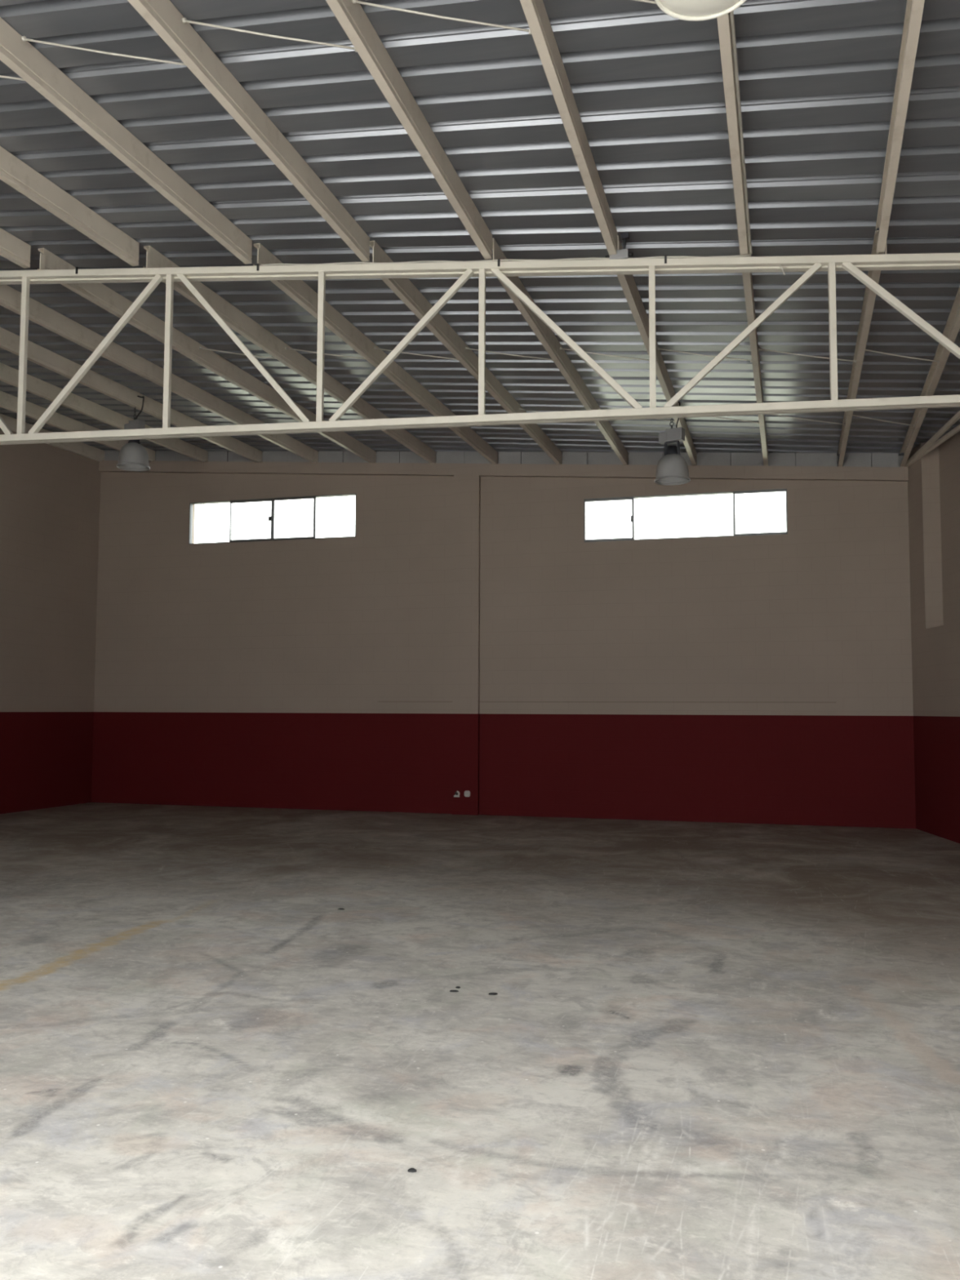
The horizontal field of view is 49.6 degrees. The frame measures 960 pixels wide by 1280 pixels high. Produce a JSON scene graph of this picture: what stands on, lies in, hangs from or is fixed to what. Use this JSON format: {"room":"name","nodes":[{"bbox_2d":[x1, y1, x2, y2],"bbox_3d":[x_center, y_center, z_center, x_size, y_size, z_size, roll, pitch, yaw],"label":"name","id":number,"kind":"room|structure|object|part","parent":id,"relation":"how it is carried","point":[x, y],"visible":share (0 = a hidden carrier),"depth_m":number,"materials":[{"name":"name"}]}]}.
{"room":"empty warehouse","nodes":[
{"label":"empty warehouse","id":0,"kind":"room"},
{"bbox_2d":[0,427,100,813],"bbox_3d":[-9.001,-0.795,10.599,0.250,6.144,15.995,-1,-4,17],"label":"wall","id":1,"kind":"structure","parent":0,"point":[50,495],"depth_m":16.81,"materials":[{"name":"beige paint"}]},
{"bbox_2d":[0,240,959,444],"bbox_3d":[-1.812,-2.681,8.894,14.628,1.893,0.147,0,-4,10],"label":"roof truss","id":2,"kind":"object","parent":1,"relation":"attached to","point":[854,264],"visible":0.98,"depth_m":8.54,"materials":[{"name":"beige metal"}]},
{"bbox_3d":[-4.058,-2.524,9.241,0.050,1.425,0.050,0,-4,10],"label":"post","id":3,"kind":"part","parent":2,"relation":"part of","materials":[{"name":"beige metal"}]},
{"bbox_2d":[0,413,105,461],"bbox_3d":[-7.781,-3.424,14.211,0.060,0.314,8.329,-1,-4,17],"label":"steel purlin","id":4,"kind":"object","parent":2,"relation":"on","point":[77,447],"visible":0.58,"depth_m":17.36,"materials":[{"name":"beige metal"}]},
{"bbox_2d":[0,391,155,462],"bbox_3d":[-6.800,-3.376,13.986,0.060,0.298,8.226,-1,-4,17],"label":"steel purlin","id":5,"kind":"object","parent":2,"relation":"on","point":[8,402],"visible":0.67,"depth_m":15.56,"materials":[{"name":"beige metal"}]},
{"bbox_2d":[0,362,208,462],"bbox_3d":[-5.806,-3.328,13.758,0.060,0.282,8.122,-1,-4,17],"label":"steel purlin","id":6,"kind":"object","parent":2,"relation":"attached to","point":[8,375],"visible":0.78,"depth_m":14.66,"materials":[{"name":"beige metal"}]},
{"bbox_2d":[0,327,262,462],"bbox_3d":[-4.813,-3.279,13.530,0.060,0.266,8.018,-1,-4,17],"label":"steel purlin","id":7,"kind":"object","parent":2,"relation":"attached to","point":[9,341],"visible":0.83,"depth_m":13.54,"materials":[{"name":"beige metal"}]},
{"bbox_2d":[116,395,150,471],"bbox_3d":[-4.659,-2.804,14.020,0.432,0.982,0.432,-2,-5,33],"label":"pendant lamp","id":8,"kind":"object","parent":7,"relation":"hanging from","point":[132,456],"visible":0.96,"depth_m":13.92,"materials":[{"name":"metal"}]},
{"bbox_2d":[0,284,318,462],"bbox_3d":[-3.820,-3.229,13.301,0.060,0.251,7.914,-1,-4,17],"label":"steel purlin","id":9,"kind":"object","parent":2,"relation":"attached to","point":[39,313],"visible":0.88,"depth_m":12.36,"materials":[{"name":"beige metal"}]},
{"bbox_3d":[-2.700,-2.496,9.003,0.050,1.357,0.050,0,-4,10],"label":"post","id":10,"kind":"part","parent":2,"relation":"part of","materials":[{"name":"beige metal"}]},
{"bbox_2d":[37,248,376,462],"bbox_3d":[-2.827,-3.180,13.073,0.060,0.236,7.810,-1,-4,17],"label":"steel purlin","id":11,"kind":"object","parent":2,"relation":"attached to","point":[99,294],"visible":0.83,"depth_m":11.73,"materials":[{"name":"beige metal"}]},
{"bbox_2d":[127,0,369,262],"bbox_3d":[-2.122,-3.599,4.888,0.060,0.297,8.114,-1,-4,17],"label":"steel purlin","id":12,"kind":"object","parent":2,"relation":"attached to","point":[162,15],"visible":1,"depth_m":6.81,"materials":[{"name":"beige metal"}]},
{"bbox_2d":[21,35,186,66],"bbox_3d":[-2.226,-3.521,6.232,1.022,0.157,0.032,0,-4,-3],"label":"rod","id":13,"kind":"object","parent":12,"relation":"attached to","point":[24,38],"visible":1,"depth_m":6.23,"materials":[{"name":"metal"}]},
{"bbox_2d":[142,245,435,463],"bbox_3d":[-1.834,-3.130,12.845,0.060,0.221,7.706,-1,-4,17],"label":"steel purlin","id":14,"kind":"object","parent":2,"relation":"attached to","point":[233,317],"visible":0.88,"depth_m":11.46,"materials":[{"name":"beige metal"}]},
{"bbox_2d":[199,346,275,359],"bbox_3d":[-2.705,-3.224,11.708,0.966,0.204,0.030,0,-4,10],"label":"rod","id":15,"kind":"object","parent":14,"relation":"attached to","point":[200,348],"visible":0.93,"depth_m":11.72,"materials":[{"name":"metal"}]},
{"bbox_3d":[-1.342,-2.468,8.765,0.050,1.290,0.050,0,-4,10],"label":"post","id":16,"kind":"part","parent":2,"relation":"part of","materials":[{"name":"beige metal"}]},
{"bbox_2d":[253,243,497,463],"bbox_3d":[-0.841,-3.080,12.617,0.060,0.207,7.602,-1,-4,17],"label":"steel purlin","id":17,"kind":"object","parent":2,"relation":"attached to","point":[299,291],"visible":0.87,"depth_m":11.26,"materials":[{"name":"beige metal"}]},
{"bbox_2d":[284,346,364,359],"bbox_3d":[-1.698,-3.174,11.530,0.966,0.205,0.030,0,-4,10],"label":"rod","id":18,"kind":"object","parent":17,"relation":"attached to","point":[286,348],"visible":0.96,"depth_m":11.53,"materials":[{"name":"metal"}]},
{"bbox_2d":[325,0,492,259],"bbox_3d":[-1.110,-3.589,4.649,0.060,0.363,8.238,-1,-4,17],"label":"steel purlin","id":19,"kind":"object","parent":2,"relation":"attached to","point":[352,17],"visible":1,"depth_m":6.75,"materials":[{"name":"beige metal"}]},
{"bbox_2d":[182,17,357,52],"bbox_3d":[-1.218,-3.524,6.057,1.022,0.161,0.032,0,-4,-3],"label":"rod","id":20,"kind":"object","parent":19,"relation":"attached to","point":[184,20],"visible":1,"depth_m":6.05,"materials":[{"name":"metal"}]},
{"bbox_2d":[369,240,561,464],"bbox_3d":[0.152,-3.030,12.389,0.060,0.213,7.498,-1,-4,17],"label":"steel purlin","id":21,"kind":"object","parent":2,"relation":"attached to","point":[403,288],"visible":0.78,"depth_m":11.02,"materials":[{"name":"beige metal"}]},
{"bbox_2d":[373,346,457,359],"bbox_3d":[-0.689,-3.123,11.351,0.966,0.205,0.030,0,-4,10],"label":"rod","id":22,"kind":"object","parent":21,"relation":"attached to","point":[375,348],"visible":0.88,"depth_m":11.34,"materials":[{"name":"metal"}]},
{"bbox_3d":[0.016,-2.440,8.528,0.050,1.222,0.050,0,-4,10],"label":"post","id":23,"kind":"part","parent":2,"relation":"part of","materials":[{"name":"beige metal"}]},
{"bbox_2d":[260,254,751,266],"bbox_3d":[0.129,-3.116,8.537,4.073,0.220,0.014,0,-4,10],"label":"power cable","id":24,"kind":"object","parent":2,"relation":"on","point":[738,255],"visible":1,"depth_m":8.52,"materials":[{"name":"plastic"}]},
{"bbox_2d":[492,237,628,464],"bbox_3d":[1.145,-2.980,12.160,0.060,0.226,7.394,-1,-4,17],"label":"steel purlin","id":25,"kind":"object","parent":2,"relation":"attached to","point":[544,333],"visible":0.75,"depth_m":11.16,"materials":[{"name":"beige metal"}]},
{"bbox_2d":[465,346,553,361],"bbox_3d":[0.319,-3.071,11.173,0.966,0.206,0.030,0,-4,10],"label":"rod","id":26,"kind":"object","parent":25,"relation":"attached to","point":[466,348],"visible":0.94,"depth_m":11.16,"materials":[{"name":"metal"}]},
{"bbox_2d":[520,408,541,412],"bbox_3d":[0.992,-2.911,13.419,0.966,0.210,0.030,0,-4,10],"label":"rod","id":27,"kind":"object","parent":25,"relation":"attached to","point":[520,408],"visible":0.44,"depth_m":13.48,"materials":[{"name":"metal"}]},
{"bbox_2d":[520,0,617,255],"bbox_3d":[-0.119,-3.579,4.414,0.060,0.429,8.360,-1,-4,17],"label":"steel purlin","id":28,"kind":"object","parent":2,"relation":"attached to","point":[535,11],"visible":1,"depth_m":6.65,"materials":[{"name":"beige metal"}]},
{"bbox_2d":[352,0,531,35],"bbox_3d":[-0.209,-3.527,5.882,1.022,0.166,0.032,0,-4,-3],"label":"rod","id":29,"kind":"object","parent":28,"relation":"attached to","point":[354,2],"visible":1,"depth_m":5.88,"materials":[{"name":"metal"}]},
{"bbox_2d":[604,232,633,259],"bbox_3d":[1.119,-3.163,8.369,0.224,0.210,0.050,-1,-4,17],"label":"junction box","id":30,"kind":"object","parent":2,"relation":"attached to","point":[624,253],"visible":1,"depth_m":8.34,"materials":[{"name":"grey metal"}]},
{"bbox_3d":[1.374,-2.412,8.291,0.050,1.154,0.050,0,-4,10],"label":"post","id":31,"kind":"part","parent":2,"relation":"part of","materials":[{"name":"beige metal"}]},
{"bbox_2d":[617,235,697,465],"bbox_3d":[2.139,-2.929,11.932,0.060,0.239,7.290,-1,-4,17],"label":"steel purlin","id":32,"kind":"object","parent":2,"relation":"attached to","point":[627,282],"visible":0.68,"depth_m":10.28,"materials":[{"name":"beige metal"}]},
{"bbox_2d":[560,346,648,360],"bbox_3d":[1.327,-3.019,10.995,0.966,0.206,0.030,0,-4,10],"label":"rod","id":33,"kind":"object","parent":32,"relation":"attached to","point":[560,347],"visible":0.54,"depth_m":10.98,"materials":[{"name":"metal"}]},
{"bbox_2d":[654,401,690,485],"bbox_3d":[2.290,-2.370,12.408,0.422,0.974,0.422,-2,-5,33],"label":"pendant lamp","id":34,"kind":"object","parent":32,"relation":"hanging from","point":[672,468],"visible":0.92,"depth_m":12.32,"materials":[{"name":"metal"}]},
{"bbox_2d":[716,13,747,254],"bbox_3d":[0.872,-3.568,4.180,0.060,0.494,8.482,-1,-4,17],"label":"steel purlin","id":35,"kind":"object","parent":2,"relation":"attached to","point":[723,22],"visible":0.86,"depth_m":6.64,"materials":[{"name":"beige metal"}]},
{"bbox_2d":[632,0,656,4],"bbox_3d":[0.799,-3.530,5.708,1.022,0.170,0.032,0,-4,-3],"label":"rod","id":36,"kind":"object","parent":35,"relation":"attached to","point":[642,1],"visible":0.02,"depth_m":5.71,"materials":[{"name":"metal"}]},
{"bbox_2d":[654,0,746,21],"bbox_3d":[0.887,-3.117,4.136,0.401,1.127,0.401,-2,-5,33],"label":"pendant lamp","id":37,"kind":"object","parent":35,"relation":"hanging from","point":[685,10],"visible":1,"depth_m":4.21,"materials":[{"name":"plastic"}]},
{"bbox_2d":[729,10,752,254],"bbox_3d":[1.511,-3.362,6.131,0.031,0.370,4.346,-1,-4,17],"label":"power cable","id":38,"kind":"object","parent":35,"relation":"attached to","point":[731,14],"visible":0.96,"depth_m":6.68,"materials":[{"name":"plastic"}]},
{"bbox_2d":[742,242,768,466],"bbox_3d":[3.132,-2.878,11.704,0.060,0.252,7.186,-1,-4,17],"label":"steel purlin","id":39,"kind":"object","parent":2,"relation":"attached to","point":[747,277],"visible":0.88,"depth_m":10.51,"materials":[{"name":"beige metal"}]},
{"bbox_2d":[657,346,751,362],"bbox_3d":[2.335,-2.966,10.816,0.966,0.206,0.030,0,-4,10],"label":"rod","id":40,"kind":"object","parent":39,"relation":"attached to","point":[658,348],"visible":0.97,"depth_m":10.82,"materials":[{"name":"metal"}]},
{"bbox_2d":[710,416,759,423],"bbox_3d":[3.009,-2.798,13.061,0.966,0.210,0.030,0,-4,10],"label":"rod","id":41,"kind":"object","parent":39,"relation":"attached to","point":[710,416],"visible":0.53,"depth_m":13.02,"materials":[{"name":"metal"}]},
{"bbox_3d":[2.732,-2.384,8.053,0.050,1.086,0.050,0,-4,10],"label":"post","id":42,"kind":"part","parent":2,"relation":"part of","materials":[{"name":"beige metal"}]},
{"bbox_2d":[837,230,884,466],"bbox_3d":[4.125,-2.827,11.475,0.060,0.264,7.082,-1,-4,17],"label":"steel purlin","id":43,"kind":"object","parent":2,"relation":"attached to","point":[869,296],"visible":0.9,"depth_m":10.30,"materials":[{"name":"beige metal"}]},
{"bbox_2d":[758,347,856,363],"bbox_3d":[3.343,-2.913,10.638,0.966,0.207,0.030,0,-4,10],"label":"rod","id":44,"kind":"object","parent":43,"relation":"attached to","point":[759,348],"visible":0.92,"depth_m":10.64,"materials":[{"name":"metal"}]},
{"bbox_2d":[770,413,844,425],"bbox_3d":[4.017,-2.741,12.883,0.966,0.211,0.030,0,-4,10],"label":"rod","id":45,"kind":"object","parent":43,"relation":"attached to","point":[771,414],"visible":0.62,"depth_m":12.87,"materials":[{"name":"metal"}]},
{"bbox_2d":[875,0,924,253],"bbox_3d":[1.863,-3.556,3.946,0.060,0.560,8.604,-1,-4,17],"label":"steel purlin","id":46,"kind":"object","parent":2,"relation":"attached to","point":[914,8],"visible":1,"depth_m":6.53,"materials":[{"name":"beige metal"}]},
{"bbox_2d":[899,285,959,466],"bbox_3d":[4.888,-2.789,11.257,0.060,0.277,6.926,-1,-4,17],"label":"steel purlin","id":47,"kind":"object","parent":2,"relation":"attached to","point":[952,327],"visible":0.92,"depth_m":10.98,"materials":[{"name":"beige metal"}]},
{"bbox_2d":[852,414,915,426],"bbox_3d":[4.922,-2.689,12.722,0.759,0.198,0.030,0,-4,10],"label":"rod","id":48,"kind":"object","parent":47,"relation":"attached to","point":[913,425],"visible":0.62,"depth_m":12.71,"materials":[{"name":"metal"}]},
{"bbox_2d":[865,349,939,363],"bbox_3d":[4.239,-2.866,10.479,0.739,0.194,0.030,0,-4,10],"label":"rod","id":49,"kind":"object","parent":47,"relation":"attached to","point":[937,362],"visible":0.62,"depth_m":10.47,"materials":[{"name":"metal"}]},
{"bbox_2d":[0,802,959,1279],"bbox_3d":[-0.892,2.122,7.728,18.000,0.001,17.740,-1,-4,17],"label":"floor","id":50,"kind":"structure","parent":0,"point":[702,1051],"depth_m":4.96,"materials":[{"name":"concrete"}]},
{"bbox_2d":[407,1168,416,1172],"bbox_3d":[-0.236,1.842,3.616,0.032,0.008,0.021,0,-4,5],"label":"scrap","id":51,"kind":"object","parent":50,"relation":"on","point":[411,1170],"visible":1,"depth_m":3.61,"materials":[{"name":"black rubber"}]},
{"bbox_2d":[488,992,497,995],"bbox_3d":[0.074,1.995,5.867,0.053,0.008,0.025,0,-4,0],"label":"scrap","id":52,"kind":"object","parent":50,"relation":"on","point":[490,993],"visible":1,"depth_m":5.86,"materials":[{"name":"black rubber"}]},
{"bbox_2d":[0,0,959,455],"bbox_3d":[-1.846,-3.515,8.739,17.344,1.003,18.564,0,-4,10],"label":"ceiling","id":53,"kind":"structure","parent":0,"point":[817,78],"depth_m":7.90,"materials":[{"name":"grey metal"}]},
{"bbox_2d":[0,227,31,268],"bbox_3d":[-5.158,-3.645,5.606,0.060,0.274,7.740,-1,-4,17],"label":"steel purlin","id":54,"kind":"object","parent":53,"relation":"attached to","point":[12,248],"visible":1,"depth_m":9.12,"materials":[{"name":"beige metal"}]},
{"bbox_2d":[0,146,139,266],"bbox_3d":[-4.146,-3.618,5.366,0.060,0.243,7.864,-1,-4,17],"label":"steel purlin","id":55,"kind":"object","parent":53,"relation":"attached to","point":[14,172],"visible":1,"depth_m":8.20,"materials":[{"name":"beige metal"}]},
{"bbox_2d":[0,17,252,264],"bbox_3d":[-3.134,-3.609,5.127,0.060,0.230,7.989,-1,-4,17],"label":"steel purlin","id":56,"kind":"object","parent":53,"relation":"attached to","point":[24,59],"visible":1,"depth_m":7.13,"materials":[{"name":"beige metal"}]},
{"bbox_2d":[0,75,24,80],"bbox_3d":[-3.234,-3.517,6.406,1.022,0.152,0.032,0,-4,-3],"label":"rod","id":57,"kind":"object","parent":56,"relation":"attached to","point":[1,76],"visible":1,"depth_m":6.42,"materials":[{"name":"metal"}]},
{"bbox_2d":[91,450,915,828],"bbox_3d":[-0.306,-0.360,16.285,13.612,6.110,0.255,-1,-4,16],"label":"wall","id":58,"kind":"structure","parent":0,"point":[468,635],"depth_m":15.99,"materials":[{"name":"beige paint"}]},
{"bbox_2d":[188,493,355,544],"bbox_3d":[-3.462,-1.996,17.280,3.046,0.715,0.102,-1,-4,16],"label":"window","id":59,"kind":"structure","parent":58,"relation":"in","point":[271,518],"depth_m":17.25,"materials":[{"name":"grey metal"}]},
{"bbox_3d":[-4.550,-1.979,17.596,0.760,0.687,0.025,-1,-4,16],"label":"sash","id":60,"kind":"part","parent":59,"relation":"part of","materials":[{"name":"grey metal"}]},
{"bbox_3d":[-3.818,-1.992,17.360,0.785,0.687,0.025,-1,-4,16],"label":"sash","id":61,"kind":"part","parent":59,"relation":"part of","materials":[{"name":"glass"}]},
{"bbox_3d":[-3.077,-2.003,17.153,0.745,0.687,0.025,-1,-4,16],"label":"sash","id":62,"kind":"part","parent":59,"relation":"part of","materials":[{"name":"glass"}]},
{"bbox_3d":[-2.359,-2.012,16.983,0.740,0.687,0.025,-1,-4,16],"label":"sash","id":63,"kind":"part","parent":59,"relation":"part of","materials":[{"name":"glass"}]},
{"bbox_2d":[453,791,459,797],"bbox_3d":[-0.356,2.365,15.977,0.093,0.095,0.014,-1,-4,16],"label":"wall socket","id":64,"kind":"object","parent":58,"relation":"attached to","point":[456,793],"visible":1,"depth_m":15.97,"materials":[{"name":"white plastic"}]},
{"bbox_2d":[464,790,470,796],"bbox_3d":[-0.197,2.356,15.928,0.096,0.096,0.024,-1,-4,16],"label":"wall socket","id":65,"kind":"object","parent":58,"relation":"attached to","point":[467,793],"visible":1,"depth_m":15.92,"materials":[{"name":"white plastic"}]},
{"bbox_2d":[583,488,787,542],"bbox_3d":[3.018,-1.834,15.449,2.966,0.665,0.102,-1,-4,16],"label":"window","id":66,"kind":"structure","parent":58,"relation":"in","point":[632,498],"depth_m":15.48,"materials":[{"name":"grey metal"}]},
{"bbox_3d":[1.952,-1.819,15.728,0.740,0.637,0.025,-1,-4,16],"label":"sash","id":67,"kind":"part","parent":66,"relation":"part of","materials":[{"name":"glass"}]},
{"bbox_3d":[3.019,-1.833,15.460,1.480,0.637,0.025,-1,-4,16],"label":"sash","id":68,"kind":"part","parent":66,"relation":"part of","materials":[{"name":"glass"}]},
{"bbox_3d":[4.075,-1.851,15.134,0.740,0.637,0.025,-1,-4,16],"label":"sash","id":69,"kind":"part","parent":66,"relation":"part of","materials":[{"name":"glass"}]},
{"bbox_2d":[907,442,959,843],"bbox_3d":[5.559,-1.475,6.035,0.500,7.000,17.400,0,-4,5],"label":"wall","id":70,"kind":"structure","parent":0,"point":[935,646],"depth_m":13.89,"materials":[{"name":"beige paint"}]},
{"bbox_2d":[904,424,959,466],"bbox_3d":[5.490,-3.051,8.732,0.050,0.498,11.698,0,-4,5],"label":"wall plate","id":71,"kind":"object","parent":70,"relation":"attached to","point":[956,429],"visible":0.85,"depth_m":13.25,"materials":[{"name":"beige paint"}]},
{"bbox_2d":[906,410,959,464],"bbox_3d":[5.503,-2.660,11.611,0.050,0.070,5.852,0,-4,9],"label":"eave purlin","id":72,"kind":"object","parent":71,"relation":"attached to","point":[953,420],"visible":0.97,"depth_m":13.03,"materials":[{"name":"beige paint"}]},
{"bbox_2d":[938,431,959,625],"bbox_3d":[6.129,-1.563,11.636,0.270,2.575,4.620,0,-4,5],"label":"wall","id":73,"kind":"structure","parent":0,"point":[949,450],"depth_m":13.60,"materials":[{"name":"beige paint"}]}
]}

